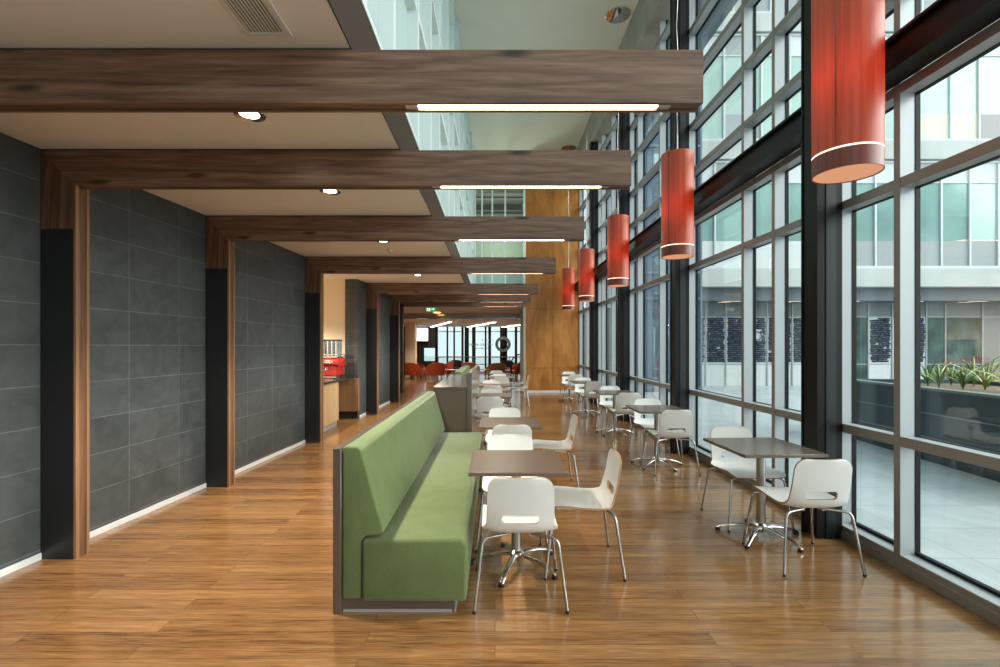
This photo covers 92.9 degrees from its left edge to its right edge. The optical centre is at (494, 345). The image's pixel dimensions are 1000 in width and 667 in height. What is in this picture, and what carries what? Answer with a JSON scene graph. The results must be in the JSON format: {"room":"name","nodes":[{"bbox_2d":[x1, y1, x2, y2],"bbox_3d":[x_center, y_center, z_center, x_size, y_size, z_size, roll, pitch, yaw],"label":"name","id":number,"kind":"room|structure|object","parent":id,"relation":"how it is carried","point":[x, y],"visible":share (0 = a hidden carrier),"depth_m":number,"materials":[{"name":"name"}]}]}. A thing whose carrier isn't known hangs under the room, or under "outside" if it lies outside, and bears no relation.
{"room":"eatery","nodes":[
{"label":"eatery","id":0,"kind":"room"},
{"bbox_2d":[0,133,304,569],"bbox_3d":[-3.565,0.058,1.329,0.238,2.985,12.704,0,0,4],"label":"wall","id":1,"kind":"structure","parent":0,"point":[148,250],"depth_m":4.29,"materials":[{"name":"tile"}]},
{"bbox_2d":[0,401,389,576],"bbox_3d":[-3.325,1.527,5.292,0.414,0.046,20.615,0,0,2],"label":"baseboard","id":2,"kind":"structure","parent":1,"relation":"attached to","point":[35,558],"depth_m":4.36,"materials":[{"name":"white paint"}]},
{"bbox_2d":[0,0,463,282],"bbox_3d":[-3.449,-1.600,5.375,5.502,0.330,20.750,0,0,0],"label":"ceiling","id":3,"kind":"structure","parent":0,"point":[23,23],"depth_m":3.08,"materials":[{"name":"beige paint"}]},
{"bbox_2d":[233,113,265,121],"bbox_3d":[-1.520,-1.431,2.940,0.188,0.008,0.188,0,0,0],"label":"recessed light","id":4,"kind":"object","parent":3,"relation":"in","point":[251,117],"visible":0.56,"depth_m":2.97,"materials":[{"name":"silver metal"}]},
{"bbox_2d":[218,0,291,35],"bbox_3d":[-1.040,-1.431,1.545,0.210,0.008,1.290,0,0,0],"label":"ceiling vent","id":5,"kind":"object","parent":3,"relation":"in","point":[253,17],"visible":1,"depth_m":2.07,"materials":[{"name":"white metal"}]},
{"bbox_2d":[327,0,469,282],"bbox_3d":[-0.694,-1.607,5.375,0.006,0.345,20.750,0,0,0],"label":"trim","id":6,"kind":"structure","parent":3,"relation":"attached to","point":[350,15],"depth_m":2.64,"materials":[{"name":"brown"}]},
{"bbox_2d":[361,0,473,282],"bbox_3d":[-0.771,-4.077,5.330,0.172,4.605,20.740,0,0,0],"label":"window","id":7,"kind":"structure","parent":3,"relation":"on","point":[395,24],"depth_m":5.47,"materials":[{"name":"white"}]},
{"bbox_2d":[400,302,525,306],"bbox_3d":[-1.066,-1.369,15.668,4.152,0.133,0.095,0,0,0],"label":"frame","id":8,"kind":"object","parent":3,"relation":"attached to","point":[408,304],"visible":0.94,"depth_m":15.62,"materials":[{"name":"brown wood"}]},
{"bbox_2d":[324,279,344,374],"bbox_3d":[-4.610,0.058,10.270,2.780,2.985,0.100,0,0,0],"label":"wall","id":9,"kind":"structure","parent":0,"point":[334,289],"depth_m":10.22,"materials":[{"name":"beige paint"}]},
{"bbox_2d":[359,280,389,414],"bbox_3d":[-3.078,0.058,13.028,0.352,2.985,5.462,0,0,-2],"label":"wall","id":10,"kind":"structure","parent":0,"point":[384,300],"depth_m":12.10,"materials":[{"name":"tile"}]},
{"bbox_2d":[404,327,434,367],"bbox_3d":[-6.180,0.200,27.050,5.640,2.700,0.100,0,0,0],"label":"wall","id":11,"kind":"structure","parent":0,"point":[431,344],"depth_m":27.00,"materials":[{"name":"brown"}]},
{"bbox_2d":[417,328,428,341],"bbox_3d":[-4.088,-0.644,26.794,0.728,0.784,0.412,0,0,0],"label":"television","id":12,"kind":"object","parent":11,"relation":"attached to","point":[422,333],"visible":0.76,"depth_m":26.59,"materials":[{"name":"white"}]},
{"bbox_2d":[435,327,519,372],"bbox_3d":[0.797,0.225,27.015,8.405,2.650,0.130,0,0,0],"label":"window","id":13,"kind":"structure","parent":11,"relation":"in","point":[503,331],"depth_m":26.95,"materials":[{"name":"black metal"}]},
{"bbox_2d":[469,337,510,351],"bbox_3d":[-0.280,-0.097,26.930,2.338,0.880,0.020,0,0,0],"label":"sign","id":14,"kind":"object","parent":13,"relation":"attached to","point":[499,338],"visible":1,"depth_m":26.92,"materials":[{"name":"grey"}]},
{"bbox_2d":[400,302,524,392],"bbox_3d":[-1.280,-0.075,15.840,4.560,3.250,0.180,0,0,0],"label":"frame","id":15,"kind":"object","parent":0,"point":[402,306],"visible":0.25,"depth_m":15.75,"materials":[{"name":"brown wood"}]},
{"bbox_2d":[474,190,524,282],"bbox_3d":[0.150,-4.075,15.762,1.700,4.750,0.105,0,0,0],"label":"window","id":16,"kind":"structure","parent":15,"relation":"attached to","point":[474,190],"depth_m":15.71,"materials":[{"name":"white"}]},
{"bbox_2d":[404,307,522,326],"bbox_3d":[-2.000,-1.250,21.520,14.000,0.300,11.160,0,0,0],"label":"ceiling","id":17,"kind":"structure","parent":0,"point":[420,322],"depth_m":19.71,"materials":[{"name":"beige paint"}]},
{"bbox_2d":[404,313,519,318],"bbox_3d":[-2.000,-1.245,19.050,14.000,0.310,0.100,0,0,0],"label":"trim","id":18,"kind":"structure","parent":17,"relation":"attached to","point":[406,315],"depth_m":19.00,"materials":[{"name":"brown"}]},
{"bbox_2d":[476,197,521,213],"bbox_3d":[0.075,-5.325,18.340,1.950,2.250,0.080,0,0,0],"label":"window frame","id":19,"kind":"structure","parent":0,"point":[478,206],"depth_m":18.30,"materials":[{"name":"black metal"}]},
{"bbox_2d":[0,373,999,666],"bbox_3d":[-3.025,1.610,11.000,11.950,0.120,32.200,0,0,0],"label":"floor","id":20,"kind":"structure","parent":0,"point":[240,574],"depth_m":3.02,"materials":[{"name":"brown wood"}]},
{"bbox_2d":[41,149,630,558],"bbox_3d":[-1.155,0.058,3.508,4.291,2.985,0.116,0,0,0],"label":"wooden beam","id":21,"kind":"structure","parent":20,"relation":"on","point":[68,176],"depth_m":3.45,"materials":[{"name":"brown wood"}]},
{"bbox_2d":[324,376,358,431],"bbox_3d":[-3.405,1.100,8.957,0.990,0.900,2.475,0,0,0],"label":"base cabinet","id":22,"kind":"object","parent":20,"relation":"on","point":[341,394],"depth_m":10.10,"materials":[{"name":"brown wood"}]},
{"bbox_2d":[324,382,338,426],"bbox_3d":[-3.405,1.070,8.525,0.690,0.760,1.550,0,0,0],"label":"door","id":23,"kind":"structure","parent":22,"relation":"attached to","point":[331,391],"depth_m":8.89,"materials":[{"name":"brown wood"}]},
{"bbox_2d":[324,354,345,378],"bbox_3d":[-3.580,0.409,9.659,0.900,0.481,0.661,0,0,0],"label":"espresso machine","id":24,"kind":"object","parent":22,"relation":"on","point":[333,366],"visible":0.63,"depth_m":9.52,"materials":[{"name":"red metal"}]},
{"bbox_2d":[324,376,353,384],"bbox_3d":[-3.415,0.670,8.950,0.770,0.040,2.460,0,0,0],"label":"countertop","id":25,"kind":"structure","parent":22,"relation":"on","point":[326,380],"depth_m":9.29,"materials":[{"name":"black stone"}]},
{"bbox_2d":[0,48,702,112],"bbox_3d":[-1.192,0.058,2.338,4.385,2.985,0.116,0,0,0],"label":"ceiling beam","id":26,"kind":"structure","parent":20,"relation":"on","point":[32,80],"depth_m":2.28,"materials":[{"name":"brown wood"}]},
{"bbox_2d":[345,279,358,417],"bbox_3d":[-3.084,0.058,10.250,0.271,2.985,0.100,0,0,0],"label":"wall pier","id":27,"kind":"object","parent":20,"relation":"on","point":[351,285],"visible":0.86,"depth_m":10.20,"materials":[{"name":"stone"}]},
{"bbox_2d":[206,215,583,486],"bbox_3d":[-1.097,0.058,5.268,4.154,2.985,0.116,0,0,0],"label":"wooden beam","id":28,"kind":"structure","parent":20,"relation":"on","point":[222,231],"depth_m":5.21,"materials":[{"name":"brown wood"}]},
{"bbox_2d":[333,391,482,613],"bbox_3d":[-0.548,1.066,4.452,0.780,0.968,3.437,0,0,0],"label":"bench","id":29,"kind":"object","parent":20,"relation":"on","point":[405,498],"visible":0.95,"depth_m":2.77,"materials":[{"name":"green fabric"}]},
{"bbox_2d":[405,323,416,378],"bbox_3d":[-4.037,0.225,22.850,0.490,2.650,0.500,0,0,0],"label":"column","id":30,"kind":"structure","parent":20,"relation":"on","point":[410,328],"depth_m":22.60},
{"bbox_2d":[404,362,422,379],"bbox_3d":[-3.768,1.151,21.970,0.848,0.803,0.784,0,0,20],"label":"armchair","id":31,"kind":"object","parent":20,"relation":"on","point":[410,368],"visible":0.97,"depth_m":21.65,"materials":[{"name":"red fabric"}]},
{"bbox_2d":[305,257,555,442],"bbox_3d":[-1.035,0.058,7.668,4.020,2.985,0.116,0,0,0],"label":"frame","id":32,"kind":"object","parent":20,"relation":"on","point":[315,267],"visible":1,"depth_m":7.61,"materials":[{"name":"brown wood"}]},
{"bbox_2d":[425,362,445,379],"bbox_3d":[-2.731,1.152,21.870,0.950,0.803,0.784,0,0,-22],"label":"armchair","id":33,"kind":"object","parent":20,"relation":"on","point":[433,369],"visible":0.98,"depth_m":21.54,"materials":[{"name":"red fabric"}]},
{"bbox_2d":[366,283,537,413],"bbox_3d":[-0.975,0.058,10.858,3.900,2.985,0.116,0,0,0],"label":"frame","id":34,"kind":"object","parent":20,"relation":"on","point":[373,290],"visible":1,"depth_m":10.80,"materials":[{"name":"brown wood"}]},
{"bbox_2d":[433,365,478,431],"bbox_3d":[-0.557,0.952,7.492,0.509,1.197,2.595,0,0,0],"label":"base cabinet","id":35,"kind":"object","parent":20,"relation":"on","point":[456,394],"visible":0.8,"depth_m":6.21,"materials":[{"name":"brown"}]},
{"bbox_2d":[433,375,466,388],"bbox_3d":[-0.591,0.547,7.492,0.442,0.025,2.595,0,0,0],"label":"countertop","id":36,"kind":"structure","parent":35,"relation":"on","point":[453,381],"depth_m":6.78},
{"bbox_2d":[390,295,530,401],"bbox_3d":[-0.958,0.058,13.158,3.885,2.985,0.116,0,0,0],"label":"frame","id":37,"kind":"object","parent":20,"relation":"on","point":[395,300],"visible":0.84,"depth_m":13.10,"materials":[{"name":"brown wood"}]},
{"bbox_2d":[454,365,484,412],"bbox_3d":[-0.548,1.066,12.644,0.780,0.968,3.512,0,0,0],"label":"bench","id":38,"kind":"object","parent":20,"relation":"on","point":[464,370],"visible":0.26,"depth_m":11.99,"materials":[{"name":"green fabric"}]},
{"bbox_2d":[436,356,519,362],"bbox_3d":[0.775,1.070,26.800,8.250,0.960,0.060,0,0,0],"label":"guard rail","id":39,"kind":"object","parent":20,"relation":"on","point":[438,357],"visible":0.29,"depth_m":26.80,"materials":[{"name":"grey metal"}]},
{"bbox_2d":[475,396,502,422],"bbox_3d":[-0.080,1.155,7.417,0.564,0.790,0.551,0,0,0],"label":"dining chair","id":40,"kind":"object","parent":20,"relation":"on","point":[484,403],"visible":0.52,"depth_m":7.17,"materials":[{"name":"white plastic"}]},
{"bbox_2d":[477,388,503,423],"bbox_3d":[-0.060,1.155,8.253,0.564,0.790,0.551,0,0,0],"label":"dining chair","id":41,"kind":"object","parent":20,"relation":"on","point":[486,390],"visible":0.16,"depth_m":8.50,"materials":[{"name":"white plastic"}]},
{"bbox_2d":[476,393,511,443],"bbox_3d":[-0.049,1.179,7.860,0.659,0.742,0.660,0,0,1],"label":"cafe table","id":42,"kind":"object","parent":20,"relation":"on","point":[502,395],"visible":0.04,"depth_m":7.75,"materials":[{"name":"brown laminate"}]},
{"bbox_2d":[486,363,505,379],"bbox_3d":[0.051,1.151,21.569,0.890,0.803,0.784,0,0,-10],"label":"armchair","id":43,"kind":"object","parent":20,"relation":"on","point":[494,366],"visible":0.52,"depth_m":21.22,"materials":[{"name":"orange fabric"}]},
{"bbox_2d":[481,407,520,483],"bbox_3d":[0.120,1.155,5.623,0.564,0.790,0.551,0,0,0],"label":"dining chair","id":44,"kind":"object","parent":20,"relation":"on","point":[497,411],"visible":0.29,"depth_m":5.87,"materials":[{"name":"white plastic"}]},
{"bbox_2d":[493,377,511,406],"bbox_3d":[0.150,1.155,11.927,0.564,0.790,0.551,0,0,0],"label":"dining chair","id":45,"kind":"object","parent":20,"relation":"on","point":[503,380],"visible":0.48,"depth_m":11.67,"materials":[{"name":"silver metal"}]},
{"bbox_2d":[483,424,531,504],"bbox_3d":[0.165,1.155,4.867,0.564,0.790,0.551,0,0,0],"label":"dining chair","id":46,"kind":"object","parent":20,"relation":"on","point":[500,428],"visible":0.16,"depth_m":4.61,"materials":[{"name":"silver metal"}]},
{"bbox_2d":[479,417,542,491],"bbox_3d":[0.151,1.179,5.060,0.659,0.742,0.660,0,0,1],"label":"cafe table","id":47,"kind":"object","parent":20,"relation":"on","point":[486,423],"visible":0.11,"depth_m":5.04,"materials":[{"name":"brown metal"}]},
{"bbox_2d":[475,434,547,551],"bbox_3d":[0.130,1.155,3.843,0.564,0.790,0.551,0,0,0],"label":"dining chair","id":48,"kind":"object","parent":20,"relation":"on","point":[496,441],"visible":0.36,"depth_m":4.08,"materials":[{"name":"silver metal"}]},
{"bbox_2d":[468,450,568,587],"bbox_3d":[0.141,1.179,3.360,0.659,0.742,0.660,0,0,0],"label":"cafe table","id":49,"kind":"object","parent":20,"relation":"on","point":[513,463],"visible":0.91,"depth_m":3.29,"materials":[{"name":"beige laminate"}]},
{"bbox_2d":[508,375,529,406],"bbox_3d":[0.613,1.155,12.320,0.551,0.790,0.564,0,0,0],"label":"dining chair","id":50,"kind":"object","parent":20,"relation":"on","point":[526,386],"visible":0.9,"depth_m":12.37,"materials":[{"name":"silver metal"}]},
{"bbox_2d":[472,477,569,613],"bbox_3d":[0.150,1.155,3.012,0.564,0.790,0.551,0,0,0],"label":"dining chair","id":51,"kind":"object","parent":20,"relation":"on","point":[514,505],"visible":1,"depth_m":2.77,"materials":[{"name":"white paint"}]},
{"bbox_2d":[532,414,579,487],"bbox_3d":[0.623,1.155,5.220,0.551,0.790,0.564,0,0,0],"label":"dining chair","id":52,"kind":"object","parent":20,"relation":"on","point":[565,445],"visible":0.72,"depth_m":5.23,"materials":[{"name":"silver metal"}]},
{"bbox_2d":[563,374,583,403],"bbox_3d":[2.170,1.155,13.017,0.564,0.790,0.551,0,0,0],"label":"dining chair","id":53,"kind":"object","parent":20,"relation":"on","point":[572,377],"visible":0.6,"depth_m":12.77,"materials":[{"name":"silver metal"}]},
{"bbox_2d":[539,449,626,581],"bbox_3d":[0.608,1.155,3.410,0.551,0.790,0.564,0,0,2],"label":"dining chair","id":54,"kind":"object","parent":20,"relation":"on","point":[600,498],"visible":0.84,"depth_m":3.38,"materials":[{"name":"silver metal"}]},
{"bbox_2d":[569,381,599,415],"bbox_3d":[2.069,1.179,10.781,0.657,0.742,0.662,0,0,0],"label":"cafe table","id":55,"kind":"object","parent":20,"relation":"on","point":[573,382],"visible":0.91,"depth_m":10.75,"materials":[{"name":"silver metal"}]},
{"bbox_2d":[571,377,598,412],"bbox_3d":[2.130,1.155,11.243,0.564,0.790,0.551,0,0,0],"label":"dining chair","id":56,"kind":"object","parent":20,"relation":"on","point":[578,391],"visible":0.56,"depth_m":11.46,"materials":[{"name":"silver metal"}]},
{"bbox_2d":[579,142,600,399],"bbox_3d":[2.872,-2.000,14.325,0.176,7.100,2.950,0,0,0],"label":"window","id":57,"kind":"structure","parent":20,"relation":"on","point":[582,203],"depth_m":14.55,"materials":[{"name":"grey"}]},
{"bbox_2d":[578,381,607,417],"bbox_3d":[2.140,1.155,10.457,0.564,0.790,0.551,0,0,0],"label":"dining chair","id":58,"kind":"object","parent":20,"relation":"on","point":[590,386],"visible":0.8,"depth_m":10.21,"materials":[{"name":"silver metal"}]},
{"bbox_2d":[589,141,597,402],"bbox_3d":[2.692,-1.995,12.948,0.201,7.090,0.209,0,0,0],"label":"steel column","id":59,"kind":"structure","parent":20,"relation":"on","point":[593,194],"depth_m":12.85,"materials":[{"name":"black metal"}]},
{"bbox_2d":[595,386,631,431],"bbox_3d":[2.190,1.155,8.803,0.564,0.790,0.551,0,0,0],"label":"dining chair","id":60,"kind":"object","parent":20,"relation":"on","point":[607,404],"visible":0.62,"depth_m":9.02,"materials":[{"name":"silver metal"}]},
{"bbox_2d":[593,390,634,436],"bbox_3d":[2.119,1.179,8.381,0.657,0.742,0.662,0,0,1],"label":"cafe table","id":61,"kind":"object","parent":20,"relation":"on","point":[614,393],"visible":0.87,"depth_m":8.35,"materials":[{"name":"silver metal"}]},
{"bbox_2d":[598,113,635,415],"bbox_3d":[2.872,-2.000,11.345,0.176,7.100,3.010,0,0,0],"label":"window","id":62,"kind":"structure","parent":20,"relation":"on","point":[611,137],"depth_m":11.40,"materials":[{"name":"grey"}]},
{"bbox_2d":[618,113,629,420],"bbox_3d":[2.692,-1.995,9.938,0.201,7.090,0.209,0,0,0],"label":"steel column","id":63,"kind":"structure","parent":20,"relation":"on","point":[624,118],"depth_m":9.84,"materials":[{"name":"black metal"}]},
{"bbox_2d":[605,393,646,440],"bbox_3d":[2.190,1.155,7.997,0.564,0.790,0.551,0,0,0],"label":"dining chair","id":64,"kind":"object","parent":20,"relation":"on","point":[623,399],"visible":0.72,"depth_m":7.75,"materials":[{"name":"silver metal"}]},
{"bbox_2d":[628,398,680,461],"bbox_3d":[2.210,1.155,6.633,0.564,0.790,0.551,0,0,0],"label":"dining chair","id":65,"kind":"object","parent":20,"relation":"on","point":[646,423],"visible":0.63,"depth_m":6.84,"materials":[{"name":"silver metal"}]},
{"bbox_2d":[625,405,684,471],"bbox_3d":[2.109,1.179,6.161,0.657,0.742,0.662,0,0,0],"label":"cafe table","id":66,"kind":"object","parent":20,"relation":"on","point":[656,410],"visible":0.86,"depth_m":6.14,"materials":[{"name":"silver metal"}]},
{"bbox_2d":[629,0,698,446],"bbox_3d":[2.872,-2.000,8.335,0.176,7.100,3.010,0,0,0],"label":"window","id":67,"kind":"structure","parent":20,"relation":"on","point":[660,127],"depth_m":8.06,"materials":[{"name":"grey"}]},
{"bbox_2d":[640,410,700,475],"bbox_3d":[2.175,1.155,5.927,0.564,0.790,0.551,0,0,0],"label":"dining chair","id":68,"kind":"object","parent":20,"relation":"on","point":[675,419],"visible":1,"depth_m":5.69,"materials":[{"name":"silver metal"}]},
{"bbox_2d":[670,0,688,453],"bbox_3d":[2.692,-1.995,6.928,0.201,7.090,0.209,0,0,0],"label":"steel column","id":69,"kind":"structure","parent":20,"relation":"on","point":[679,269],"depth_m":6.83,"materials":[{"name":"black metal"}]},
{"bbox_2d":[700,427,794,531],"bbox_3d":[2.225,1.155,4.233,0.564,0.790,0.551,0,0,0],"label":"dining chair","id":70,"kind":"object","parent":20,"relation":"on","point":[738,467],"visible":0.77,"depth_m":4.42,"materials":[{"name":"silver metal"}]},
{"bbox_2d":[703,437,828,552],"bbox_3d":[2.169,1.179,3.861,0.657,0.742,0.662,0,0,-2],"label":"cafe table","id":71,"kind":"object","parent":20,"relation":"on","point":[763,448],"visible":0.9,"depth_m":3.83,"materials":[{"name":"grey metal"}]},
{"bbox_2d":[689,0,858,530],"bbox_3d":[2.872,-2.000,5.325,0.176,7.100,3.010,0,0,0],"label":"window","id":72,"kind":"structure","parent":20,"relation":"on","point":[784,21],"depth_m":4.77,"materials":[{"name":"grey"}]},
{"bbox_2d":[742,459,866,576],"bbox_3d":[2.215,1.155,3.452,0.564,0.790,0.551,0,0,0],"label":"dining chair","id":73,"kind":"object","parent":20,"relation":"on","point":[812,479],"visible":1,"depth_m":3.22,"materials":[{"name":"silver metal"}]},
{"bbox_2d":[801,0,841,538],"bbox_3d":[2.692,-1.995,3.918,0.201,7.090,0.209,0,0,0],"label":"steel column","id":74,"kind":"structure","parent":20,"relation":"on","point":[821,205],"depth_m":3.82,"materials":[{"name":"black metal"}]},
{"bbox_2d":[575,0,999,290],"bbox_3d":[2.695,-1.923,5.369,0.190,0.225,20.718,0,0,0],"label":"steel beam","id":75,"kind":"structure","parent":74,"relation":"attached to","point":[943,25],"depth_m":3.16,"materials":[{"name":"black metal"}]},
{"bbox_2d":[841,0,999,626],"bbox_3d":[2.872,-2.000,2.315,0.176,7.100,3.010,0,0,0],"label":"window","id":76,"kind":"structure","parent":20,"relation":"on","point":[903,553],"depth_m":3.28,"materials":[{"name":"grey metal"}]},
{"bbox_2d":[476,190,525,302],"bbox_3d":[0.100,-4.150,17.175,2.200,5.000,2.650,0,0,0],"label":"wall","id":77,"kind":"structure","parent":0,"point":[513,249],"depth_m":18.40,"materials":[{"name":"grey"}]},
{"bbox_2d":[476,190,522,215],"bbox_3d":[0.075,-5.030,17.080,1.950,1.355,0.960,0,0,0],"label":"duct","id":78,"kind":"object","parent":77,"relation":"attached to","point":[486,193],"visible":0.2,"depth_m":17.19,"materials":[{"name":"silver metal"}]},
{"bbox_2d":[476,274,525,282],"bbox_3d":[0.075,-2.250,16.225,1.950,1.100,0.050,0,0,0],"label":"wall","id":79,"kind":"structure","parent":0,"point":[487,278],"depth_m":16.20,"materials":[{"name":"white"}]},
{"bbox_2d":[454,0,638,149],"bbox_3d":[0.880,-6.480,5.375,3.560,0.200,20.750,0,0,0],"label":"ceiling","id":80,"kind":"structure","parent":0,"point":[484,24],"depth_m":9.79,"materials":[{"name":"white paint"}]},
{"bbox_2d":[561,145,575,310],"bbox_3d":[2.370,-3.768,15.300,0.470,5.225,0.470,0,0,0],"label":"pendant lamp","id":81,"kind":"object","parent":80,"relation":"hanging from","point":[568,274],"visible":0.88,"depth_m":15.14,"materials":[{"name":"red wood"}]},
{"bbox_2d":[579,113,593,301],"bbox_3d":[2.370,-3.768,12.300,0.470,5.225,0.470,0,0,0],"label":"pendant lamp","id":82,"kind":"object","parent":80,"relation":"hanging from","point":[586,256],"visible":0.86,"depth_m":12.13,"materials":[{"name":"red wood"}]},
{"bbox_2d":[606,6,630,286],"bbox_3d":[2.370,-3.768,9.150,0.470,5.225,0.470,0,0,0],"label":"pendant lamp","id":83,"kind":"object","parent":80,"relation":"hanging from","point":[617,224],"visible":0.94,"depth_m":9.00,"materials":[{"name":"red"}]},
{"bbox_2d":[577,0,669,149],"bbox_3d":[2.825,-6.090,5.375,0.350,1.120,20.750,0,0,0],"label":"beam","id":84,"kind":"structure","parent":80,"relation":"attached to","point":[642,31],"depth_m":8.83,"materials":[{"name":"concrete"}]},
{"bbox_2d":[607,0,737,149],"bbox_3d":[3.775,-6.500,5.375,1.450,0.200,20.750,0,0,0],"label":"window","id":85,"kind":"structure","parent":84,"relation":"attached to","point":[724,7],"depth_m":9.48,"materials":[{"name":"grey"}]},
{"bbox_2d":[661,0,693,259],"bbox_3d":[2.370,-3.768,6.170,0.470,5.225,0.470,0,0,0],"label":"pendant lamp","id":86,"kind":"object","parent":80,"relation":"hanging from","point":[677,165],"visible":0.99,"depth_m":6.01,"materials":[{"name":"red fabric"}]},
{"bbox_2d":[662,254,692,258],"bbox_3d":[2.370,-1.164,6.170,0.386,0.006,0.386,0,0,0],"label":"diffuser","id":87,"kind":"object","parent":86,"relation":"attached to","point":[664,256],"depth_m":6.16,"materials":[{"name":"orange plastic"}]},
{"bbox_2d":[811,0,884,184],"bbox_3d":[2.370,-3.768,3.200,0.470,5.225,0.470,0,0,0],"label":"pendant lamp","id":88,"kind":"object","parent":80,"relation":"hanging from","point":[848,36],"visible":1,"depth_m":3.05,"materials":[{"name":"red fabric"}]},
{"bbox_2d":[812,163,883,182],"bbox_3d":[2.370,-1.164,3.200,0.386,0.006,0.386,0,0,0],"label":"diffuser","id":89,"kind":"object","parent":88,"relation":"attached to","point":[834,172],"depth_m":3.18,"materials":[{"name":"orange plastic"}]},
{"bbox_2d":[526,190,578,389],"bbox_3d":[1.940,-2.450,15.810,1.840,8.000,0.120,0,0,0],"label":"wall","id":90,"kind":"structure","parent":0,"point":[552,332],"depth_m":15.75,"materials":[{"name":"brown wood"}]},
{"bbox_2d":[520,307,525,392],"bbox_3d":[0.982,0.120,16.815,0.073,2.860,2.170,0,0,0],"label":"trim","id":91,"kind":"structure","parent":90,"relation":"attached to","point":[523,310],"depth_m":15.75,"materials":[{"name":"grey paint"}]},
{"bbox_2d":[527,390,575,392],"bbox_3d":[1.915,1.512,15.752,1.790,0.075,0.035,0,0,0],"label":"baseboard","id":92,"kind":"structure","parent":90,"relation":"attached to","point":[529,391],"depth_m":15.73,"materials":[{"name":"white paint"}]},
{"bbox_2d":[584,308,617,385],"bbox_3d":[-2.000,0.050,21.425,14.200,3.000,11.350,0,0,0],"label":"wall","id":93,"kind":"structure","parent":0,"point":[608,309],"depth_m":17.90,"materials":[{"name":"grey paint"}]},
{"label":"outside","id":94,"kind":"structure","parent":0,"visible":0},
{"bbox_2d":[424,356,999,590],"bbox_3d":[10.000,1.705,22.500,100.000,0.190,105.000,0,0,0],"label":"ground","id":95,"kind":"structure","parent":94,"point":[960,510],"depth_m":5.15,"materials":[{"name":"grey concrete"}]},
{"bbox_2d":[607,105,702,391],"bbox_3d":[5.975,-6.400,20.230,2.450,16.100,7.540,0,0,0],"label":"office wing","id":96,"kind":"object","parent":95,"relation":"on","point":[652,152],"visible":0.19,"depth_m":16.52},
{"bbox_2d":[702,0,999,385],"bbox_3d":[18.625,-7.490,18.740,22.820,18.280,1.720,0,0,0],"label":"office building","id":97,"kind":"structure","parent":95,"relation":"on","point":[960,213],"depth_m":18.03,"materials":[{"name":"beige"}]},
{"bbox_2d":[707,318,724,361],"bbox_3d":[8.910,-0.248,19.176,0.738,1.800,0.052,0,0,0],"label":"mosaic","id":98,"kind":"object","parent":97,"relation":"attached to","point":[714,339],"visible":1,"depth_m":19.16},
{"bbox_2d":[727,318,740,361],"bbox_3d":[9.754,-0.248,19.176,0.749,1.796,0.052,0,0,0],"label":"mosaic","id":99,"kind":"object","parent":97,"relation":"attached to","point":[734,336],"visible":0.66,"depth_m":19.16},
{"bbox_2d":[756,318,765,361],"bbox_3d":[10.574,-0.247,19.176,0.734,1.798,0.052,0,0,0],"label":"mosaic","id":100,"kind":"object","parent":97,"relation":"attached to","point":[759,344],"visible":0.59,"depth_m":19.16},
{"bbox_2d":[768,318,790,361],"bbox_3d":[11.493,-0.248,19.176,0.916,1.798,0.052,0,0,0],"label":"mosaic","id":101,"kind":"object","parent":97,"relation":"attached to","point":[770,329],"visible":0.23,"depth_m":19.17},
{"bbox_2d":[793,318,800,361],"bbox_3d":[12.408,-0.246,19.176,0.709,1.792,0.052,0,0,0],"label":"mosaic","id":102,"kind":"object","parent":97,"relation":"attached to","point":[797,335],"visible":0.44,"depth_m":19.16},
{"bbox_2d":[870,318,891,361],"bbox_3d":[15.569,-0.242,19.176,0.853,1.789,0.052,0,0,0],"label":"mosaic","id":103,"kind":"object","parent":97,"relation":"attached to","point":[881,336],"visible":1,"depth_m":19.16},
{"bbox_2d":[921,318,925,361],"bbox_3d":[17.067,-0.249,19.176,0.598,1.797,0.052,0,0,0],"label":"mosaic","id":104,"kind":"object","parent":97,"relation":"attached to","point":[923,331],"visible":0.23,"depth_m":19.16},
{"bbox_2d":[857,379,999,481],"bbox_3d":[7.318,1.097,6.676,2.512,1.025,4.542,0,0,6],"label":"planter","id":105,"kind":"object","parent":95,"relation":"on","point":[969,416],"visible":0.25,"depth_m":6.43,"materials":[{"name":"grey"}]},
{"bbox_2d":[922,362,963,387],"bbox_3d":[7.342,0.479,7.870,0.484,0.440,0.666,0,0,0],"label":"spiky plant","id":106,"kind":"object","parent":105,"relation":"on","point":[941,376],"visible":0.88,"depth_m":7.79,"materials":[{"name":"green plant"}]},
{"bbox_2d":[921,362,964,385],"bbox_3d":[7.558,0.480,8.263,0.752,0.437,0.568,0,0,0],"label":"spiky plant","id":107,"kind":"object","parent":105,"relation":"on","point":[927,379],"visible":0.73,"depth_m":8.18,"materials":[{"name":"green plant"}]},
{"bbox_2d":[935,361,975,384],"bbox_3d":[8.064,0.481,8.285,0.659,0.437,0.576,0,0,-28],"label":"spiky plant","id":108,"kind":"object","parent":105,"relation":"on","point":[951,380],"visible":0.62,"depth_m":8.38,"materials":[{"name":"green plant"}]},
{"bbox_2d":[939,366,993,388],"bbox_3d":[7.571,0.510,7.665,0.626,0.378,0.789,0,0,-34],"label":"spiky plant","id":109,"kind":"object","parent":105,"relation":"on","point":[962,381],"visible":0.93,"depth_m":7.60,"materials":[{"name":"green plant"}]},
{"bbox_2d":[939,356,999,385],"bbox_3d":[8.391,0.435,8.175,0.988,0.527,0.816,0,0,0],"label":"spiky plant","id":110,"kind":"object","parent":105,"relation":"on","point":[985,364],"visible":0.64,"depth_m":8.17,"materials":[{"name":"green plant"}]},
{"bbox_2d":[964,365,999,389],"bbox_3d":[7.699,0.481,7.354,0.550,0.436,0.691,0,0,0],"label":"spiky plant","id":111,"kind":"object","parent":105,"relation":"on","point":[985,380],"visible":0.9,"depth_m":7.43,"materials":[{"name":"green plant"}]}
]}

